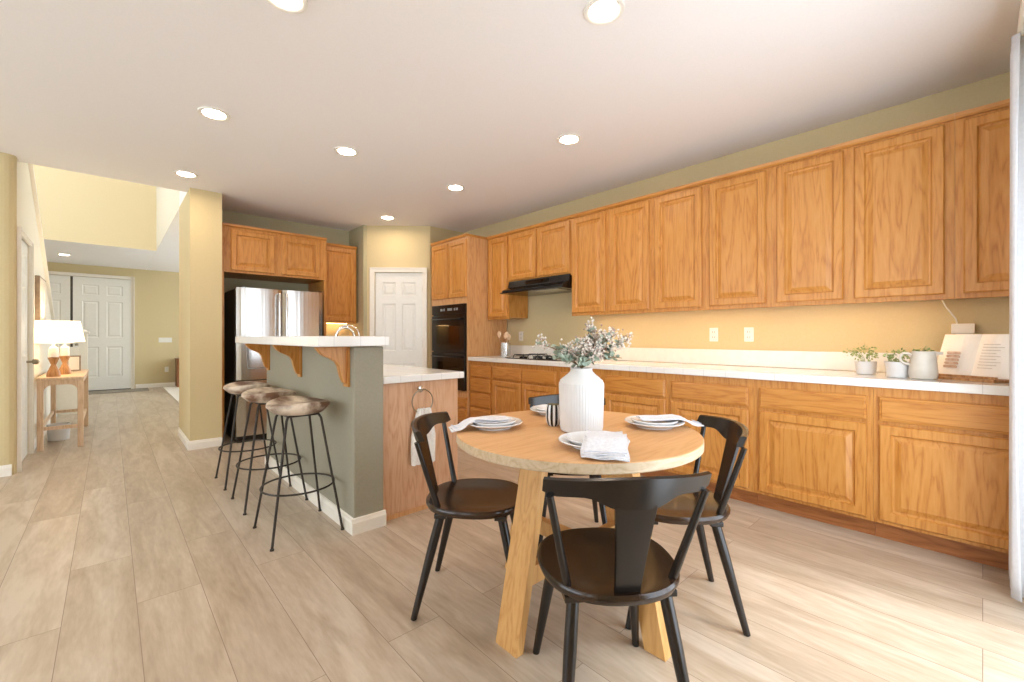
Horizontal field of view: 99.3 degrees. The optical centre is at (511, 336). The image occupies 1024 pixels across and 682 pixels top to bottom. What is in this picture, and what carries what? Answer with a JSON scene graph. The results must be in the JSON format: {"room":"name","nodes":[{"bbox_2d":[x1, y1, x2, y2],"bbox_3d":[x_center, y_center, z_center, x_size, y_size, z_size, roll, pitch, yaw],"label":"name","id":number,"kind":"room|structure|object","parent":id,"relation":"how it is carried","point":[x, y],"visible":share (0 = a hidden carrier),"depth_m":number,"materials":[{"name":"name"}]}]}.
{"room":"eat-in kitchen","nodes":[
{"label":"eat-in kitchen","id":0,"kind":"room"},
{"bbox_2d":[0,152,16,474],"bbox_3d":[-5.502,-0.185,2.432,3.620,2.670,0.080,0,0,-43],"label":"wall","id":1,"kind":"structure","parent":0,"point":[8,162],"depth_m":3.61,"materials":[{"name":"paint"}]},
{"bbox_2d":[0,464,11,476],"bbox_3d":[-5.476,1.104,2.390,3.600,0.092,0.016,0,0,-43],"label":"baseboard","id":2,"kind":"structure","parent":1,"relation":"attached to","point":[5,470],"depth_m":3.59,"materials":[{"name":"white paint"}]},
{"bbox_2d":[17,159,51,454],"bbox_3d":[-5.479,-0.480,4.986,0.120,3.260,3.640,0,0,-43],"label":"wall","id":3,"kind":"structure","parent":0,"point":[26,215],"depth_m":4.55,"materials":[{"name":"paint"}]},
{"bbox_2d":[17,227,33,472],"bbox_3d":[-4.468,0.107,4.000,0.026,2.086,0.832,0,0,-43],"label":"trim","id":4,"kind":"structure","parent":3,"relation":"attached to","point":[21,233],"depth_m":3.71,"materials":[{"name":"white paint"}]},
{"bbox_2d":[22,239,39,460],"bbox_3d":[-4.465,0.117,3.998,0.122,2.045,0.742,0,0,-43],"label":"door","id":5,"kind":"structure","parent":3,"relation":"in","point":[25,361],"depth_m":4.15,"materials":[{"name":"white paint"}]},
{"bbox_2d":[35,275,45,343],"bbox_3d":[-5.203,-0.290,4.805,0.037,0.720,0.600,0,0,-43],"label":"framed picture","id":6,"kind":"object","parent":3,"relation":"attached to","point":[40,283],"visible":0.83,"depth_m":4.62,"materials":[{"name":"wood"}]},
{"bbox_2d":[28,163,58,347],"bbox_3d":[-5.526,-0.927,5.037,0.180,2.275,3.500,0,0,-43],"label":"trim","id":7,"kind":"structure","parent":3,"relation":"attached to","point":[31,167],"depth_m":4.85,"materials":[{"name":"white paint"}]},
{"bbox_2d":[56,347,78,414],"bbox_3d":[-6.645,0.650,6.495,0.255,1.000,0.120,0,0,-43],"label":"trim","id":8,"kind":"structure","parent":3,"relation":"attached to","point":[66,394],"depth_m":6.46,"materials":[{"name":"white paint"}]},
{"bbox_2d":[33,164,155,250],"bbox_3d":[-7.420,-2.885,6.704,3.000,2.730,0.121,0,0,-43],"label":"wall","id":9,"kind":"structure","parent":0,"point":[77,207],"depth_m":7.15,"materials":[{"name":"beige paint"}]},
{"bbox_2d":[47,262,178,387],"bbox_3d":[-7.991,-0.185,10.194,6.900,2.670,0.120,0,0,-43],"label":"wall","id":10,"kind":"structure","parent":0,"point":[156,292],"depth_m":9.91,"materials":[{"name":"paint"}]},
{"bbox_2d":[49,275,69,346],"bbox_3d":[-9.472,-0.065,8.699,0.895,2.390,0.035,0,0,-43],"label":"door","id":11,"kind":"structure","parent":10,"relation":"in","point":[59,284],"depth_m":8.90,"materials":[{"name":"white paint"}]},
{"bbox_2d":[70,276,72,346],"bbox_3d":[-9.136,-0.065,9.024,0.036,2.390,0.025,0,0,-43],"label":"door frame","id":12,"kind":"structure","parent":10,"relation":"attached to","point":[71,277],"depth_m":9.01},
{"bbox_2d":[48,271,134,388],"bbox_3d":[-9.119,-0.090,9.013,1.962,2.481,0.083,0,0,-43],"label":"trim","id":13,"kind":"structure","parent":10,"relation":"attached to","point":[132,279],"depth_m":9.63,"materials":[{"name":"white paint"}]},
{"bbox_2d":[73,276,130,390],"bbox_3d":[-8.761,-0.065,9.315,0.905,2.390,0.095,0,0,-43],"label":"door","id":14,"kind":"structure","parent":10,"relation":"in","point":[102,306],"depth_m":9.35,"materials":[{"name":"white paint"}]},
{"bbox_2d":[136,382,174,387],"bbox_3d":[-6.946,1.104,11.067,3.980,0.092,0.016,0,0,-43],"label":"baseboard","id":15,"kind":"structure","parent":10,"relation":"attached to","point":[151,385],"depth_m":9.93,"materials":[{"name":"white paint"}]},
{"bbox_2d":[156,187,178,250],"bbox_3d":[-4.806,-2.885,6.159,0.100,2.729,4.230,0,0,-43],"label":"wall","id":16,"kind":"structure","parent":0,"point":[167,200],"depth_m":6.52,"materials":[{"name":"paint"}]},
{"bbox_2d":[162,386,178,402],"bbox_3d":[-4.624,1.144,8.894,3.520,0.012,6.340,0,0,-43],"label":"floor","id":17,"kind":"structure","parent":0,"point":[173,391],"depth_m":9.08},
{"bbox_2d":[179,188,221,440],"bbox_3d":[-3.489,-0.185,4.857,0.276,2.670,0.930,0,0,-43],"label":"wall column","id":18,"kind":"structure","parent":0,"point":[200,211],"depth_m":4.53,"materials":[{"name":"paint"}]},
{"bbox_2d":[188,437,221,450],"bbox_3d":[-3.174,1.104,4.504,0.292,0.092,0.016,0,0,-43],"label":"baseboard","id":19,"kind":"structure","parent":18,"relation":"attached to","point":[212,442],"depth_m":4.49,"materials":[{"name":"white paint"}]},
{"bbox_2d":[222,210,348,428],"bbox_3d":[-3.004,-0.185,5.788,1.701,2.670,0.220,0,0,-43],"label":"wall","id":20,"kind":"structure","parent":0,"point":[335,236],"depth_m":5.63,"materials":[{"name":"green paint"}]},
{"bbox_2d":[326,243,356,323],"bbox_3d":[-2.428,-0.712,5.943,0.499,1.056,0.323,0,0,-43],"label":"upper cabinet","id":21,"kind":"object","parent":20,"relation":"attached to","point":[340,259],"visible":0.72,"depth_m":5.85,"materials":[{"name":"brown wood"}]},
{"bbox_2d":[349,225,366,335],"bbox_3d":[-2.159,-0.185,6.091,0.050,2.670,0.483,0,0,-43],"label":"wall","id":22,"kind":"structure","parent":0,"point":[357,236],"depth_m":5.97,"materials":[{"name":"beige paint"}]},
{"bbox_2d":[367,226,429,367],"bbox_3d":[-1.549,-0.185,5.993,0.858,2.670,0.100,0,0,-2],"label":"wall","id":23,"kind":"structure","parent":0,"point":[387,246],"depth_m":5.94,"materials":[{"name":"paint"}]},
{"bbox_2d":[375,273,421,366],"bbox_3d":[-1.544,0.131,5.971,0.654,2.023,0.043,0,0,-2],"label":"door","id":24,"kind":"structure","parent":23,"relation":"in","point":[398,296],"depth_m":5.96,"materials":[{"name":"white paint"}]},
{"bbox_2d":[370,267,426,367],"bbox_3d":[-1.547,0.102,5.931,0.772,2.096,0.026,0,0,-2],"label":"trim","id":25,"kind":"structure","parent":23,"relation":"attached to","point":[373,270],"depth_m":5.93,"materials":[{"name":"white paint"}]},
{"bbox_2d":[430,226,463,367],"bbox_3d":[-0.900,-0.185,6.227,0.689,2.670,0.100,0,0,-43],"label":"wall","id":26,"kind":"structure","parent":0,"point":[437,234],"depth_m":5.98,"materials":[{"name":"paint"}]},
{"bbox_2d":[0,0,1020,271],"bbox_3d":[-4.168,-1.645,4.658,8.600,0.250,13.200,0,0,-43],"label":"ceiling","id":27,"kind":"structure","parent":0,"point":[431,96],"depth_m":2.67,"materials":[{"name":"paint"}]},
{"bbox_2d":[173,170,197,177],"bbox_3d":[-3.039,-1.514,4.054,0.188,0.010,0.188,0,0,-43],"label":"recessed light","id":28,"kind":"object","parent":27,"relation":"in","point":[182,173],"visible":1,"depth_m":4.05,"materials":[{"name":"beige"}]},
{"bbox_2d":[197,106,229,120],"bbox_3d":[-2.027,-1.514,2.960,0.188,0.010,0.188,0,0,-43],"label":"recessed light","id":29,"kind":"object","parent":27,"relation":"in","point":[211,113],"visible":1,"depth_m":2.95,"materials":[{"name":"white plastic"}]},
{"bbox_2d":[266,0,307,13],"bbox_3d":[-1.014,-1.514,1.945,0.188,0.010,0.188,0,0,-43],"label":"recessed light","id":30,"kind":"object","parent":27,"relation":"in","point":[288,6],"visible":1,"depth_m":1.99,"materials":[{"name":"beige"}]},
{"bbox_2d":[334,146,358,156],"bbox_3d":[-1.353,-1.514,3.556,0.188,0.010,0.188,0,0,-43],"label":"recessed light","id":31,"kind":"object","parent":27,"relation":"in","point":[341,150],"visible":1,"depth_m":3.56,"materials":[{"name":"beige"}]},
{"bbox_2d":[557,133,580,144],"bbox_3d":[0.437,-1.514,3.340,0.188,0.010,0.188,0,0,-43],"label":"recessed light","id":32,"kind":"object","parent":27,"relation":"in","point":[570,138],"visible":1,"depth_m":3.34,"materials":[{"name":"beige"}]},
{"bbox_2d":[583,0,624,25],"bbox_3d":[0.427,-1.514,2.022,0.188,0.010,0.188,0,0,-43],"label":"recessed light","id":33,"kind":"object","parent":27,"relation":"in","point":[596,12],"visible":1,"depth_m":2.03,"materials":[{"name":"beige"}]},
{"bbox_2d":[0,387,1023,681],"bbox_3d":[-4.219,1.200,4.713,9.000,0.100,13.550,0,0,-43],"label":"floor","id":34,"kind":"structure","parent":0,"point":[124,557],"depth_m":1.92,"materials":[{"name":"brown wood"}]},
{"bbox_2d":[46,422,70,440],"bbox_3d":[-5.059,1.059,4.856,0.190,0.180,0.190,0,0,-43],"label":"wire basket","id":35,"kind":"object","parent":34,"relation":"on","point":[59,434],"visible":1,"depth_m":4.80,"materials":[{"name":"white ceramic"}]},
{"bbox_2d":[36,369,88,451],"bbox_3d":[-5.126,0.782,4.998,0.345,0.735,1.440,0,0,-43],"label":"console table","id":36,"kind":"object","parent":34,"relation":"on","point":[79,379],"visible":0.88,"depth_m":4.57,"materials":[{"name":"brown wood"}]},
{"bbox_2d":[34,320,72,376],"bbox_3d":[-4.812,0.122,4.567,0.290,0.585,0.290,0,0,-43],"label":"table lamp","id":37,"kind":"object","parent":36,"relation":"on","point":[45,331],"visible":1,"depth_m":4.51,"materials":[{"name":"fabric"}]},
{"bbox_2d":[59,321,84,373],"bbox_3d":[-5.011,0.117,4.874,0.330,0.595,0.330,0,0,-43],"label":"table lamp","id":38,"kind":"object","parent":36,"relation":"on","point":[78,336],"visible":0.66,"depth_m":4.86,"materials":[{"name":"beige wood"}]},
{"bbox_2d":[67,355,80,370],"bbox_3d":[-5.314,0.320,5.272,0.061,0.190,0.120,0,0,38],"label":"photo frame","id":39,"kind":"object","parent":36,"relation":"on","point":[74,362],"visible":0.72,"depth_m":5.26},
{"bbox_2d":[68,357,78,369],"bbox_3d":[-5.292,0.318,5.255,0.003,0.157,0.092,0,0,38],"label":"photo","id":40,"kind":"object","parent":39,"relation":"attached to","point":[73,362],"depth_m":5.25},
{"bbox_2d":[78,329,89,368],"bbox_3d":[-6.532,0.515,6.626,0.140,1.270,0.140,0,0,-43],"label":"newel post","id":41,"kind":"object","parent":34,"relation":"on","point":[83,346],"visible":0.46,"depth_m":6.60,"materials":[{"name":"white paint"}]},
{"bbox_2d":[88,388,148,394],"bbox_3d":[-8.317,1.143,9.198,0.970,0.012,0.600,0,0,-43],"label":"doormat","id":42,"kind":"object","parent":34,"relation":"on","point":[135,389],"visible":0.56,"depth_m":9.11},
{"bbox_2d":[214,381,279,490],"bbox_3d":[-2.143,0.762,3.534,0.408,0.777,0.408,0,0,-43],"label":"bar stool","id":43,"kind":"object","parent":34,"relation":"on","point":[236,388],"visible":0.75,"depth_m":3.52,"materials":[{"name":"wood"}]},
{"bbox_2d":[231,387,307,514],"bbox_3d":[-1.718,0.762,3.082,0.408,0.777,0.408,0,0,-43],"label":"bar stool","id":44,"kind":"object","parent":34,"relation":"on","point":[262,395],"visible":0.91,"depth_m":3.06,"materials":[{"name":"metal"}]},
{"bbox_2d":[225,286,322,442],"bbox_3d":[-2.848,0.297,5.222,0.905,1.705,0.763,0,0,-43],"label":"refrigerator","id":45,"kind":"object","parent":34,"relation":"on","point":[248,311],"visible":0.42,"depth_m":4.87,"materials":[{"name":"silver metal"}]},
{"bbox_2d":[222,222,326,438],"bbox_3d":[-2.932,-0.045,5.293,1.115,2.390,0.602,0,0,-43],"label":"refrigerator surround","id":46,"kind":"object","parent":34,"relation":"on","point":[248,252],"visible":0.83,"depth_m":5.05,"materials":[{"name":"brown wood"}]},
{"bbox_2d":[253,396,343,551],"bbox_3d":[-1.281,0.762,2.609,0.408,0.777,0.408,0,0,-43],"label":"bar stool","id":47,"kind":"object","parent":34,"relation":"on","point":[288,407],"visible":1,"depth_m":2.58,"materials":[{"name":"brown metal"}]},
{"bbox_2d":[265,345,463,535],"bbox_3d":[-1.291,0.604,3.514,0.816,1.092,1.966,0,0,-43],"label":"kitchen island","id":48,"kind":"object","parent":34,"relation":"on","point":[368,429],"visible":0.75,"depth_m":2.79,"materials":[{"name":"grey paint"}]},
{"bbox_2d":[245,344,269,369],"bbox_3d":[-2.241,0.176,3.825,0.185,0.238,0.070,0,0,-43],"label":"corbel","id":49,"kind":"object","parent":48,"relation":"attached to","point":[263,350],"visible":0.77,"depth_m":3.85,"materials":[{"name":"brown wood"}]},
{"bbox_2d":[272,345,301,376],"bbox_3d":[-1.643,0.176,3.179,0.185,0.238,0.070,0,0,-43],"label":"corbel","id":50,"kind":"object","parent":48,"relation":"attached to","point":[294,353],"visible":0.84,"depth_m":3.20,"materials":[{"name":"brown wood"}]},
{"bbox_2d":[235,336,388,346],"bbox_3d":[-1.615,0.025,3.273,0.420,0.060,2.120,0,0,-43],"label":"island countertop","id":51,"kind":"structure","parent":48,"relation":"on","point":[308,341],"depth_m":2.56,"materials":[{"name":"white tile"}]},
{"bbox_2d":[314,347,349,386],"bbox_3d":[-1.050,0.176,2.536,0.185,0.238,0.070,0,0,-43],"label":"corbel","id":52,"kind":"object","parent":48,"relation":"attached to","point":[340,356],"visible":0.86,"depth_m":2.55,"materials":[{"name":"brown wood"}]},
{"bbox_2d":[411,386,432,411],"bbox_3d":[-0.596,0.413,2.866,0.164,0.182,0.034,0,0,-43],"label":"towel ring","id":53,"kind":"object","parent":48,"relation":"attached to","point":[420,388],"visible":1,"depth_m":2.87,"materials":[{"name":"silver metal"}]},
{"bbox_2d":[411,407,435,465],"bbox_3d":[-0.582,0.650,2.861,0.170,0.368,0.034,0,0,-43],"label":"hand towel","id":54,"kind":"object","parent":53,"relation":"hanging from","point":[431,436],"visible":0.44,"depth_m":2.85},
{"bbox_2d":[383,364,463,383],"bbox_3d":[-1.223,0.268,3.591,0.612,0.045,1.945,0,0,-43],"label":"island countertop","id":55,"kind":"structure","parent":48,"relation":"on","point":[391,373],"depth_m":2.97,"materials":[{"name":"white tile"}]},
{"bbox_2d":[411,411,517,620],"bbox_3d":[-0.178,0.757,1.940,0.510,0.793,0.474,0,0,5],"label":"dining chair","id":56,"kind":"object","parent":34,"relation":"on","point":[470,498],"visible":0.92,"depth_m":1.89,"materials":[{"name":"brown wood"}]},
{"bbox_2d":[431,233,506,423],"bbox_3d":[-0.576,-0.045,5.711,0.654,2.390,0.790,0,0,-43],"label":"tall cabinet","id":57,"kind":"object","parent":34,"relation":"on","point":[460,262],"visible":0.5,"depth_m":5.36,"materials":[{"name":"brown wood"}]},
{"bbox_2d":[431,303,466,390],"bbox_3d":[-0.638,0.122,5.643,0.577,1.055,0.735,0,0,-43],"label":"double oven","id":58,"kind":"object","parent":57,"relation":"in","point":[449,322],"visible":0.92,"depth_m":5.42,"materials":[{"name":"black glass"}]},
{"bbox_2d":[470,361,491,416],"bbox_3d":[-0.153,0.718,5.278,0.620,0.865,0.409,0,0,-43],"label":"base cabinet","id":59,"kind":"object","parent":34,"relation":"on","point":[480,371],"visible":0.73,"depth_m":5.05,"materials":[{"name":"brown wood"}]},
{"bbox_2d":[492,362,557,414],"bbox_3d":[0.321,0.718,4.766,0.620,0.865,0.984,0,0,-43],"label":"base cabinet","id":60,"kind":"object","parent":34,"relation":"on","point":[512,384],"visible":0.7,"depth_m":4.58,"materials":[{"name":"brown wood"}]},
{"bbox_2d":[528,394,606,557],"bbox_3d":[0.332,0.757,2.506,0.474,0.793,0.510,0,0,2],"label":"dining chair","id":61,"kind":"object","parent":34,"relation":"on","point":[554,398],"visible":0.11,"depth_m":2.67,"materials":[{"name":"brown wood"}]},
{"bbox_2d":[456,410,703,661],"bbox_3d":[0.272,0.772,1.869,1.014,0.755,1.014,0,0,-43],"label":"dining table","id":62,"kind":"object","parent":34,"relation":"on","point":[533,446],"visible":0.65,"depth_m":1.61,"materials":[{"name":"brown wood"}]},
{"bbox_2d":[468,415,522,430],"bbox_3d":[-0.081,0.378,1.907,0.254,0.033,0.254,0,0,-43],"label":"dinner plate","id":63,"kind":"object","parent":62,"relation":"on","point":[515,421],"visible":0.77,"depth_m":1.83,"materials":[{"name":"white ceramic"}]},
{"bbox_2d":[448,416,511,432],"bbox_3d":[-0.140,0.369,1.877,0.279,0.044,0.097,0,0,-26],"label":"napkin","id":64,"kind":"object","parent":63,"relation":"on","point":[498,419],"visible":1,"depth_m":1.86,"materials":[{"name":"white fabric"}]},
{"bbox_2d":[546,403,559,426],"bbox_3d":[0.185,0.347,1.939,0.072,0.095,0.072,0,0,-43],"label":"striped cup","id":65,"kind":"object","parent":62,"relation":"on","point":[552,409],"visible":0.88,"depth_m":1.91,"materials":[{"name":"white ceramic"}]},
{"bbox_2d":[559,367,603,432],"bbox_3d":[0.293,0.263,1.840,0.189,0.264,0.190,0,0,4],"label":"vase","id":66,"kind":"object","parent":62,"relation":"on","point":[581,391],"visible":0.94,"depth_m":1.76,"materials":[{"name":"white ceramic"}]},
{"bbox_2d":[532,333,577,364],"bbox_3d":[0.191,0.088,1.845,0.210,0.210,0.092,0,0,6],"label":"flower sprig","id":67,"kind":"object","parent":66,"relation":"on","point":[562,348],"visible":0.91,"depth_m":1.84,"materials":[{"name":"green plant"}]},
{"bbox_2d":[552,352,580,367],"bbox_3d":[0.229,0.125,1.831,0.117,0.136,0.079,0,0,-43],"label":"flower sprig","id":68,"kind":"object","parent":66,"relation":"on","point":[568,358],"visible":0.95,"depth_m":1.81,"materials":[{"name":"green plant"}]},
{"bbox_2d":[567,336,599,366],"bbox_3d":[0.295,0.093,1.832,0.121,0.200,0.121,0,0,-21],"label":"flower sprig","id":69,"kind":"object","parent":66,"relation":"on","point":[582,341],"visible":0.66,"depth_m":1.81,"materials":[{"name":"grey plant"}]},
{"bbox_2d":[569,337,597,361],"bbox_3d":[0.311,0.095,1.832,0.116,0.197,0.138,0,0,-43],"label":"flower sprig","id":70,"kind":"object","parent":66,"relation":"on","point":[585,345],"visible":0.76,"depth_m":1.80,"materials":[{"name":"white plant"}]},
{"bbox_2d":[578,354,599,368],"bbox_3d":[0.303,0.131,1.793,0.091,0.125,0.085,0,0,-43],"label":"flower sprig","id":71,"kind":"object","parent":66,"relation":"on","point":[585,361],"visible":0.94,"depth_m":1.80,"materials":[{"name":"green plant"}]},
{"bbox_2d":[583,317,597,345],"bbox_3d":[0.334,0.053,1.850,0.090,0.280,0.088,0,0,-43],"label":"flower sprig","id":72,"kind":"object","parent":66,"relation":"on","point":[591,328],"visible":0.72,"depth_m":1.84,"materials":[{"name":"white plant"}]},
{"bbox_2d":[582,341,604,367],"bbox_3d":[0.337,0.104,1.817,0.090,0.178,0.116,0,0,-43],"label":"flower sprig","id":73,"kind":"object","parent":66,"relation":"on","point":[592,353],"visible":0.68,"depth_m":1.79,"materials":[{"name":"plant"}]},
{"bbox_2d":[578,323,621,356],"bbox_3d":[0.367,0.068,1.832,0.172,0.250,0.116,0,0,33],"label":"flower sprig","id":74,"kind":"object","parent":66,"relation":"on","point":[605,336],"visible":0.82,"depth_m":1.81,"materials":[{"name":"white plant"}]},
{"bbox_2d":[594,329,632,351],"bbox_3d":[0.405,0.079,1.846,0.220,0.229,0.110,0,0,12],"label":"flower sprig","id":75,"kind":"object","parent":66,"relation":"on","point":[620,343],"visible":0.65,"depth_m":1.85,"materials":[{"name":"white plant"}]},
{"bbox_2d":[558,431,629,449],"bbox_3d":[0.296,0.378,1.573,0.254,0.033,0.254,0,0,-43],"label":"dinner plate","id":76,"kind":"object","parent":62,"relation":"on","point":[574,439],"visible":0.28,"depth_m":1.59,"materials":[{"name":"white ceramic"}]},
{"bbox_2d":[580,430,629,461],"bbox_3d":[0.321,0.366,1.496,0.162,0.047,0.266,0,0,12],"label":"napkin","id":77,"kind":"object","parent":76,"relation":"on","point":[600,445],"visible":1,"depth_m":1.44,"materials":[{"name":"white fabric"}]},
{"bbox_2d":[624,415,684,429],"bbox_3d":[0.628,0.378,1.921,0.254,0.033,0.254,0,0,-43],"label":"dinner plate","id":78,"kind":"object","parent":62,"relation":"on","point":[666,424],"visible":0.85,"depth_m":1.86,"materials":[{"name":"white ceramic"}]},
{"bbox_2d":[636,414,703,426],"bbox_3d":[0.699,0.369,1.926,0.289,0.044,0.102,0,0,-3],"label":"napkin","id":79,"kind":"object","parent":78,"relation":"on","point":[667,416],"visible":1,"depth_m":1.90,"materials":[{"name":"white fabric"}]},
{"bbox_2d":[558,366,603,393],"bbox_3d":[0.836,0.718,4.208,0.620,0.865,0.534,0,0,-43],"label":"base cabinet","id":80,"kind":"object","parent":34,"relation":"on","point":[562,371],"visible":0.13,"depth_m":4.12,"materials":[{"name":"brown wood"}]},
{"bbox_2d":[533,471,711,681],"bbox_3d":[0.299,0.757,1.363,0.474,0.793,0.510,0,0,-6],"label":"dining chair","id":81,"kind":"object","parent":34,"relation":"on","point":[621,565],"visible":1,"depth_m":1.20,"materials":[{"name":"brown wood"}]},
{"bbox_2d":[604,370,673,475],"bbox_3d":[1.225,0.718,3.787,0.620,0.865,0.609,0,0,-43],"label":"base cabinet","id":82,"kind":"object","parent":34,"relation":"on","point":[631,392],"visible":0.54,"depth_m":3.55,"materials":[{"name":"brown wood"}]},
{"bbox_2d":[625,415,750,636],"bbox_3d":[0.718,0.757,1.884,0.510,0.793,0.474,0,0,5],"label":"dining chair","id":83,"kind":"object","parent":34,"relation":"on","point":[679,510],"visible":0.59,"depth_m":1.78,"materials":[{"name":"brown wood"}]},
{"bbox_2d":[670,374,757,504],"bbox_3d":[1.636,0.718,3.343,0.620,0.865,0.599,0,0,-43],"label":"base cabinet","id":84,"kind":"object","parent":34,"relation":"on","point":[691,396],"visible":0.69,"depth_m":3.10,"materials":[{"name":"brown wood"}]},
{"bbox_2d":[754,379,875,535],"bbox_3d":[2.051,0.718,2.893,0.620,0.865,0.624,0,0,-43],"label":"base cabinet","id":85,"kind":"object","parent":34,"relation":"on","point":[814,442],"visible":0.94,"depth_m":2.66,"materials":[{"name":"brown wood"}]},
{"bbox_2d":[874,387,1008,569],"bbox_3d":[2.489,0.718,2.419,0.620,0.865,0.664,0,0,-43],"label":"base cabinet","id":86,"kind":"object","parent":34,"relation":"on","point":[941,459],"visible":0.92,"depth_m":2.25,"materials":[{"name":"brown wood"}]},
{"bbox_2d":[468,355,1008,395],"bbox_3d":[1.208,0.259,3.798,0.640,0.047,4.432,0,0,-43],"label":"countertop","id":87,"kind":"structure","parent":86,"relation":"on","point":[819,376],"depth_m":2.85,"materials":[{"name":"stone"}]},
{"bbox_2d":[500,343,510,356],"bbox_3d":[-0.082,0.152,5.275,0.132,0.165,0.132,0,0,-43],"label":"utensil crock","id":88,"kind":"object","parent":87,"relation":"on","point":[505,348],"visible":0.97,"depth_m":5.22,"materials":[{"name":"silver metal"}]},
{"bbox_2d":[505,353,561,360],"bbox_3d":[0.370,0.211,4.713,0.500,0.045,0.780,0,0,-43],"label":"gas cooktop","id":89,"kind":"object","parent":87,"relation":"in","point":[522,356],"visible":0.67,"depth_m":4.69,"materials":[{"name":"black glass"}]},
{"bbox_2d":[843,342,878,374],"bbox_3d":[2.220,0.134,2.771,0.170,0.201,0.188,0,0,-43],"label":"potted plant","id":90,"kind":"object","parent":87,"relation":"on","point":[869,367],"visible":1,"depth_m":2.72,"materials":[{"name":"green plant"}]},
{"bbox_2d":[883,347,910,377],"bbox_3d":[2.241,0.147,2.524,0.131,0.174,0.141,0,0,-43],"label":"potted plant","id":91,"kind":"object","parent":87,"relation":"on","point":[894,369],"visible":0.88,"depth_m":2.50,"materials":[{"name":"green plant"}]},
{"bbox_2d":[898,346,942,379],"bbox_3d":[2.275,0.141,2.421,0.152,0.187,0.124,0,0,-3],"label":"jug","id":92,"kind":"object","parent":87,"relation":"on","point":[923,365],"visible":1,"depth_m":2.38,"materials":[{"name":"ceramic"}]},
{"bbox_2d":[938,374,1008,382],"bbox_3d":[2.526,0.149,2.408,0.240,0.170,0.340,0,0,-14],"label":"cookbook stand","id":93,"kind":"object","parent":87,"relation":"on","point":[940,376],"visible":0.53,"depth_m":2.30,"materials":[{"name":"beige wood"}]},
{"bbox_2d":[937,334,1008,378],"bbox_3d":[2.579,0.102,2.421,0.133,0.235,0.330,0,0,-14],"label":"cookbook","id":94,"kind":"object","parent":93,"relation":"on","point":[986,355],"visible":0.86,"depth_m":2.42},
{"bbox_2d":[943,351,960,367],"bbox_3d":[2.522,0.129,2.494,0.032,0.091,0.066,0,0,-14],"label":"picture","id":95,"kind":"object","parent":94,"relation":"attached to","point":[951,359],"depth_m":2.49},
{"bbox_2d":[464,72,1009,370],"bbox_3d":[1.204,-0.185,4.370,0.120,2.670,5.484,0,0,-43],"label":"wall","id":96,"kind":"structure","parent":0,"point":[885,326],"depth_m":3.31,"materials":[{"name":"paint"}]},
{"bbox_2d":[487,232,527,319],"bbox_3d":[-0.060,-0.727,5.381,0.343,1.026,0.384,0,0,-43],"label":"upper cabinet","id":97,"kind":"object","parent":96,"relation":"attached to","point":[500,306],"visible":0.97,"depth_m":5.25,"materials":[{"name":"brown wood"}]},
{"bbox_2d":[507,215,571,281],"bbox_3d":[0.394,-0.937,4.888,0.343,0.606,0.954,0,0,-43],"label":"upper cabinet","id":98,"kind":"object","parent":96,"relation":"attached to","point":[544,249],"visible":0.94,"depth_m":4.74,"materials":[{"name":"brown wood"}]},
{"bbox_2d":[500,274,571,296],"bbox_3d":[0.353,-0.571,4.845,0.465,0.155,0.938,0,0,-43],"label":"range hood","id":99,"kind":"object","parent":98,"relation":"attached to","point":[557,284],"visible":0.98,"depth_m":4.71,"materials":[{"name":"black metal"}]},
{"bbox_2d":[570,194,657,315],"bbox_3d":[1.020,-0.727,4.211,0.343,1.026,0.889,0,0,-43],"label":"upper cabinet","id":100,"kind":"object","parent":96,"relation":"attached to","point":[612,243],"visible":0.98,"depth_m":4.05,"materials":[{"name":"brown wood"}]},
{"bbox_2d":[650,162,771,311],"bbox_3d":[1.640,-0.727,3.541,0.343,1.026,0.934,0,0,-43],"label":"upper cabinet","id":101,"kind":"object","parent":96,"relation":"attached to","point":[712,237],"visible":0.98,"depth_m":3.37,"materials":[{"name":"brown wood"}]},
{"bbox_2d":[511,345,938,371],"bbox_3d":[1.438,0.169,4.007,0.022,0.128,4.427,0,0,-43],"label":"backsplash","id":102,"kind":"structure","parent":96,"relation":"attached to","point":[762,358],"depth_m":3.51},
{"bbox_2d":[744,327,753,341],"bbox_3d":[1.911,-0.020,3.509,0.008,0.116,0.072,0,0,-43],"label":"power outlet","id":103,"kind":"object","parent":96,"relation":"attached to","point":[748,331],"visible":1,"depth_m":3.51,"materials":[{"name":"white plastic"}]},
{"bbox_2d":[771,113,954,306],"bbox_3d":[2.268,-0.727,2.861,0.343,1.026,0.914,0,0,-43],"label":"upper cabinet","id":104,"kind":"object","parent":96,"relation":"attached to","point":[868,219],"visible":0.98,"depth_m":2.69,"materials":[{"name":"brown wood"}]},
{"bbox_2d":[941,300,974,333],"bbox_3d":[2.670,-0.122,2.621,0.180,0.205,0.084,0,0,15],"label":"power adapter","id":105,"kind":"object","parent":96,"relation":"attached to","point":[956,328],"visible":1,"depth_m":2.60,"materials":[{"name":"white plastic"}]},
{"bbox_2d":[955,99,1009,298],"bbox_3d":[2.697,-0.727,2.397,0.343,1.026,0.349,0,0,-43],"label":"upper cabinet","id":106,"kind":"object","parent":96,"relation":"attached to","point":[982,133],"visible":0.93,"depth_m":2.34,"materials":[{"name":"brown wood"}]},
{"bbox_3d":[0.104,-0.185,-0.326,8.110,2.670,0.120,0,0,-43],"label":"wall","id":107,"kind":"structure","parent":0,"visible":0},
{"bbox_2d":[1017,0,1023,35],"bbox_3d":[1.552,-1.350,1.194,2.500,0.040,0.146,0,0,-43],"label":"curtain rod","id":108,"kind":"object","parent":107,"relation":"attached to","point":[1020,28],"visible":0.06,"depth_m":1.84,"materials":[{"name":"white paint"}]},
{"bbox_2d":[1009,32,1023,601],"bbox_3d":[2.274,-0.100,1.947,0.281,2.460,0.063,0,0,-43],"label":"curtain","id":109,"kind":"object","parent":108,"relation":"hanging from","point":[1016,261],"visible":1,"depth_m":1.89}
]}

